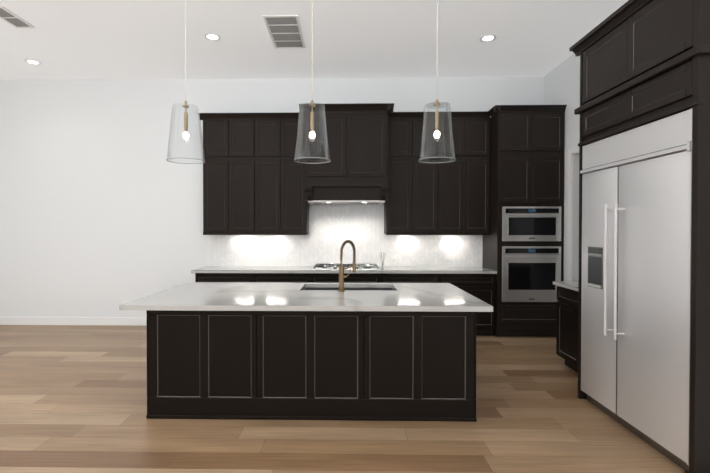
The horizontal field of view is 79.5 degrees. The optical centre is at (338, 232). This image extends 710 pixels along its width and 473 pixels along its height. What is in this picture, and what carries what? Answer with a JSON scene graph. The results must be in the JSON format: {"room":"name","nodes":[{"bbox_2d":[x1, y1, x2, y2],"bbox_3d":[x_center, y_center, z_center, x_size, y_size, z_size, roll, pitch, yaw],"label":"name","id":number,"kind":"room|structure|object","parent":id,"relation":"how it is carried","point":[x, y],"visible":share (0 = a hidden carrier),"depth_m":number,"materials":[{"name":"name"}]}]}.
{"room":"kitchen","nodes":[
{"label":"kitchen","id":0,"kind":"room"},
{"bbox_2d":[0,77,543,316],"bbox_3d":[-1.320,-0.464,6.578,11.600,3.770,0.161,0,1,1],"label":"wall","id":1,"kind":"structure","parent":0,"point":[101,206],"depth_m":6.54,"materials":[{"name":"white paint"}]},
{"bbox_2d":[0,317,146,325],"bbox_3d":[-4.501,1.359,6.586,4.940,0.125,0.015,0,1,1],"label":"baseboard","id":2,"kind":"structure","parent":1,"relation":"attached to","point":[136,321],"depth_m":6.57,"materials":[{"name":"white"}]},
{"bbox_2d":[202,113,233,234],"bbox_3d":[-1.744,-0.856,6.336,0.436,1.740,0.347,0,1,1],"label":"upper cabinet","id":3,"kind":"object","parent":1,"relation":"attached to","point":[218,128],"depth_m":6.17,"materials":[{"name":"black wood"}]},
{"bbox_2d":[234,113,257,234],"bbox_3d":[-1.393,-0.856,6.329,0.499,1.740,0.347,0,1,1],"label":"upper cabinet","id":4,"kind":"object","parent":1,"relation":"attached to","point":[253,177],"depth_m":6.16,"materials":[{"name":"black wood"}]},
{"bbox_2d":[258,113,285,234],"bbox_3d":[-1.020,-0.855,6.321,0.499,1.740,0.347,0,1,1],"label":"upper cabinet","id":5,"kind":"object","parent":1,"relation":"attached to","point":[271,126],"depth_m":6.15,"materials":[{"name":"black wood"}]},
{"bbox_2d":[286,112,308,234],"bbox_3d":[-0.670,-0.855,6.314,0.436,1.740,0.347,0,1,1],"label":"upper cabinet","id":6,"kind":"object","parent":1,"relation":"attached to","point":[297,209],"depth_m":6.15,"materials":[{"name":"black wood"}]},
{"bbox_2d":[303,104,350,190],"bbox_3d":[-0.139,-1.201,6.159,0.629,1.116,0.628,0,1,1],"label":"upper cabinet","id":7,"kind":"object","parent":1,"relation":"attached to","point":[334,175],"depth_m":5.85,"materials":[{"name":"black wood"}]},
{"bbox_2d":[351,103,390,190],"bbox_3d":[0.373,-1.201,6.149,0.628,1.116,0.628,0,1,1],"label":"upper cabinet","id":8,"kind":"object","parent":1,"relation":"attached to","point":[354,170],"depth_m":5.84,"materials":[{"name":"black wood"}]},
{"bbox_2d":[392,255,399,258],"bbox_3d":[0.878,0.363,6.458,0.124,0.072,0.008,0,1,1],"label":"electrical outlet","id":9,"kind":"object","parent":1,"relation":"attached to","point":[395,256],"visible":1,"depth_m":6.46,"materials":[{"name":"white plastic"}]},
{"bbox_2d":[384,112,415,234],"bbox_3d":[0.905,-0.855,6.282,0.429,1.740,0.347,0,1,1],"label":"upper cabinet","id":10,"kind":"object","parent":1,"relation":"attached to","point":[400,207],"depth_m":6.11,"materials":[{"name":"black wood"}]},
{"bbox_2d":[416,112,443,234],"bbox_3d":[1.248,-0.855,6.275,0.491,1.740,0.347,0,1,1],"label":"upper cabinet","id":11,"kind":"object","parent":1,"relation":"attached to","point":[432,196],"depth_m":6.11,"materials":[{"name":"black wood"}]},
{"bbox_2d":[446,255,453,258],"bbox_3d":[1.684,0.363,6.442,0.124,0.072,0.008,0,1,1],"label":"electrical outlet","id":12,"kind":"object","parent":1,"relation":"attached to","point":[449,256],"visible":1,"depth_m":6.44,"materials":[{"name":"white plastic"}]},
{"bbox_2d":[444,112,467,234],"bbox_3d":[1.614,-0.855,6.268,0.492,1.740,0.347,0,1,1],"label":"upper cabinet","id":13,"kind":"object","parent":1,"relation":"attached to","point":[455,172],"depth_m":6.10,"materials":[{"name":"black wood"}]},
{"bbox_2d":[468,111,490,234],"bbox_3d":[1.957,-0.855,6.261,0.428,1.740,0.347,0,1,1],"label":"upper cabinet","id":14,"kind":"object","parent":1,"relation":"attached to","point":[478,121],"depth_m":6.09,"materials":[{"name":"black wood"}]},
{"bbox_2d":[0,0,627,79],"bbox_3d":[-1.490,-2.341,1.831,11.750,0.100,9.914,0,1,1],"label":"ceiling","id":15,"kind":"structure","parent":0,"point":[101,39],"depth_m":5.11,"materials":[{"name":"white paint"}]},
{"bbox_2d":[0,6,34,27],"bbox_3d":[-3.535,-2.318,4.586,0.210,0.011,0.460,0,1,1],"label":"ceiling vent","id":16,"kind":"object","parent":15,"relation":"in","point":[11,18],"visible":1,"depth_m":4.63,"materials":[{"name":"white metal"}]},
{"bbox_2d":[24,59,40,64],"bbox_3d":[-4.175,-2.337,5.829,0.190,0.004,0.190,0,1,1],"label":"recessed light","id":17,"kind":"object","parent":15,"relation":"in","point":[31,61],"visible":1,"depth_m":5.81,"materials":[{"name":"white"}]},
{"bbox_2d":[166,0,204,163],"bbox_3d":[-1.391,-1.484,3.883,0.339,1.659,0.339,0,1,1],"label":"pendant light","id":18,"kind":"object","parent":15,"relation":"hanging from","point":[186,128],"visible":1,"depth_m":3.88,"materials":[{"name":"clear glass"}]},
{"bbox_2d":[204,33,220,40],"bbox_3d":[-1.496,-2.328,5.065,0.190,0.004,0.190,0,1,1],"label":"recessed light","id":19,"kind":"object","parent":15,"relation":"in","point":[212,36],"visible":1,"depth_m":5.05,"materials":[{"name":"white"}]},
{"bbox_2d":[262,15,304,47],"bbox_3d":[-0.612,-2.322,4.952,0.380,0.011,0.810,0,1,1],"label":"ceiling vent","id":20,"kind":"object","parent":15,"relation":"in","point":[285,31],"visible":1,"depth_m":4.88,"materials":[{"name":"white metal"}]},
{"bbox_2d":[294,0,330,163],"bbox_3d":[-0.237,-1.484,3.859,0.339,1.659,0.339,0,1,1],"label":"pendant light","id":21,"kind":"object","parent":15,"relation":"hanging from","point":[312,134],"visible":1,"depth_m":3.85,"materials":[{"name":"clear glass"}]},
{"bbox_2d":[418,0,455,162],"bbox_3d":[0.889,-1.484,3.837,0.339,1.659,0.339,0,1,1],"label":"pendant light","id":22,"kind":"object","parent":15,"relation":"hanging from","point":[436,125],"visible":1,"depth_m":3.83,"materials":[{"name":"clear glass"}]},
{"bbox_2d":[480,35,495,41],"bbox_3d":[1.789,-2.328,5.099,0.190,0.004,0.190,0,1,1],"label":"recessed light","id":23,"kind":"object","parent":15,"relation":"in","point":[486,38],"visible":1,"depth_m":5.10,"materials":[{"name":"white"}]},
{"bbox_2d":[0,325,684,472],"bbox_3d":[-1.490,1.529,1.878,11.750,0.100,9.914,0,1,1],"label":"floor","id":24,"kind":"structure","parent":0,"point":[73,398],"depth_m":3.18,"materials":[{"name":"brown wood"}]},
{"bbox_2d":[195,266,266,281],"bbox_3d":[-1.546,0.988,6.219,0.877,0.876,0.617,0,1,1],"label":"base cabinet","id":25,"kind":"object","parent":24,"relation":"on","point":[213,273],"depth_m":5.91,"materials":[{"name":"black wood"}]},
{"bbox_2d":[259,266,313,282],"bbox_3d":[-0.804,0.989,6.204,0.859,0.876,0.617,0,1,1],"label":"base cabinet","id":26,"kind":"object","parent":24,"relation":"on","point":[297,274],"depth_m":5.90,"materials":[{"name":"black wood"}]},
{"bbox_2d":[146,310,476,421],"bbox_3d":[-0.207,1.023,3.979,2.584,0.860,1.316,0,1,1],"label":"kitchen island","id":27,"kind":"object","parent":24,"relation":"on","point":[313,351],"depth_m":3.34,"materials":[{"name":"black wood"}]},
{"bbox_2d":[119,282,492,313],"bbox_3d":[-0.247,0.573,3.990,2.890,0.040,1.400,0,1,1],"label":"island countertop","id":28,"kind":"structure","parent":27,"relation":"on","point":[446,298],"depth_m":3.63,"materials":[{"name":"white stone"}]},
{"bbox_2d":[338,240,355,291],"bbox_3d":[0.087,0.309,4.103,0.176,0.484,0.211,0,1,1],"label":"faucet","id":29,"kind":"object","parent":28,"relation":"on","point":[342,276],"visible":1,"depth_m":4.02,"materials":[{"name":"gold metal"}]},
{"bbox_2d":[303,286,390,289],"bbox_3d":[0.105,0.685,4.344,0.964,0.216,0.494,0,1,1],"label":"sink","id":30,"kind":"object","parent":28,"relation":"in","point":[304,287],"depth_m":4.58,"materials":[{"name":"grey metal"}]},
{"bbox_2d":[311,266,386,282],"bbox_3d":[0.105,0.989,6.186,1.085,0.876,0.617,0,1,1],"label":"base cabinet","id":31,"kind":"object","parent":24,"relation":"on","point":[317,276],"depth_m":5.87,"materials":[{"name":"black wood"}]},
{"bbox_2d":[313,263,378,269],"bbox_3d":[0.112,0.483,6.161,0.910,0.055,0.530,0,1,1],"label":"cooktop","id":32,"kind":"object","parent":31,"relation":"in","point":[335,266],"visible":0.83,"depth_m":6.02,"materials":[{"name":"silver metal"}]},
{"bbox_2d":[383,266,442,282],"bbox_3d":[1.014,0.989,6.168,0.860,0.876,0.617,0,1,1],"label":"base cabinet","id":33,"kind":"object","parent":24,"relation":"on","point":[393,276],"depth_m":5.86,"materials":[{"name":"black wood"}]},
{"bbox_2d":[443,270,495,335],"bbox_3d":[1.743,0.989,6.153,0.851,0.876,0.617,0,1,1],"label":"base cabinet","id":34,"kind":"object","parent":24,"relation":"on","point":[479,283],"depth_m":5.84,"materials":[{"name":"black wood"}]},
{"bbox_2d":[482,105,566,336],"bbox_3d":[2.591,-0.147,6.071,0.950,3.150,0.720,0,1,1],"label":"tall cabinet","id":35,"kind":"object","parent":24,"relation":"on","point":[523,249],"visible":0.94,"depth_m":5.78,"materials":[{"name":"black wood"}]},
{"bbox_2d":[502,246,560,301],"bbox_3d":[2.623,0.557,5.900,0.788,0.755,0.363,0,1,1],"label":"wall oven","id":36,"kind":"object","parent":35,"relation":"in","point":[529,273],"depth_m":5.78,"materials":[{"name":"silver metal"}]},
{"bbox_2d":[502,207,560,240],"bbox_3d":[2.623,-0.125,5.892,0.788,0.470,0.363,0,1,1],"label":"microwave","id":37,"kind":"object","parent":35,"relation":"in","point":[518,223],"depth_m":5.77,"materials":[{"name":"silver metal"}]},
{"bbox_2d":[553,281,578,372],"bbox_3d":[2.691,0.993,4.229,0.675,0.915,0.945,0,1,1],"label":"base cabinet","id":38,"kind":"object","parent":24,"relation":"on","point":[567,326],"visible":0.27,"depth_m":4.46,"materials":[{"name":"black wood"}]},
{"bbox_2d":[578,108,692,471],"bbox_3d":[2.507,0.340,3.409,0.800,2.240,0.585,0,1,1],"label":"refrigerator","id":39,"kind":"object","parent":24,"relation":"on","point":[599,286],"depth_m":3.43,"materials":[{"name":"silver metal"}]},
{"bbox_2d":[621,100,709,472],"bbox_3d":[2.492,0.348,2.816,0.806,2.240,0.601,0,1,1],"label":"refrigerator","id":40,"kind":"object","parent":24,"relation":"on","point":[665,155],"depth_m":2.71,"materials":[{"name":"silver metal"}]},
{"bbox_2d":[543,54,579,280],"bbox_3d":[3.098,-0.437,4.433,0.120,3.770,3.972,0,1,1],"label":"wall","id":41,"kind":"structure","parent":0,"point":[561,84],"depth_m":5.71,"materials":[{"name":"white paint"}]},
{"bbox_2d":[567,145,578,280],"bbox_3d":[3.106,0.161,5.193,0.134,2.555,0.970,0,1,1],"label":"door frame","id":42,"kind":"structure","parent":41,"relation":"attached to","point":[573,215],"depth_m":5.58,"materials":[{"name":"white"}]},
{"bbox_2d":[577,16,616,147],"bbox_3d":[2.559,-1.197,3.369,0.905,0.885,0.663,0,1,1],"label":"upper cabinet","id":43,"kind":"object","parent":41,"relation":"attached to","point":[597,110],"depth_m":3.46,"materials":[{"name":"black wood"}]},
{"bbox_2d":[617,0,709,131],"bbox_3d":[2.548,-1.190,2.823,0.905,0.885,0.663,0,1,1],"label":"upper cabinet","id":44,"kind":"object","parent":41,"relation":"attached to","point":[643,110],"depth_m":2.77,"materials":[{"name":"black wood"}]}
]}

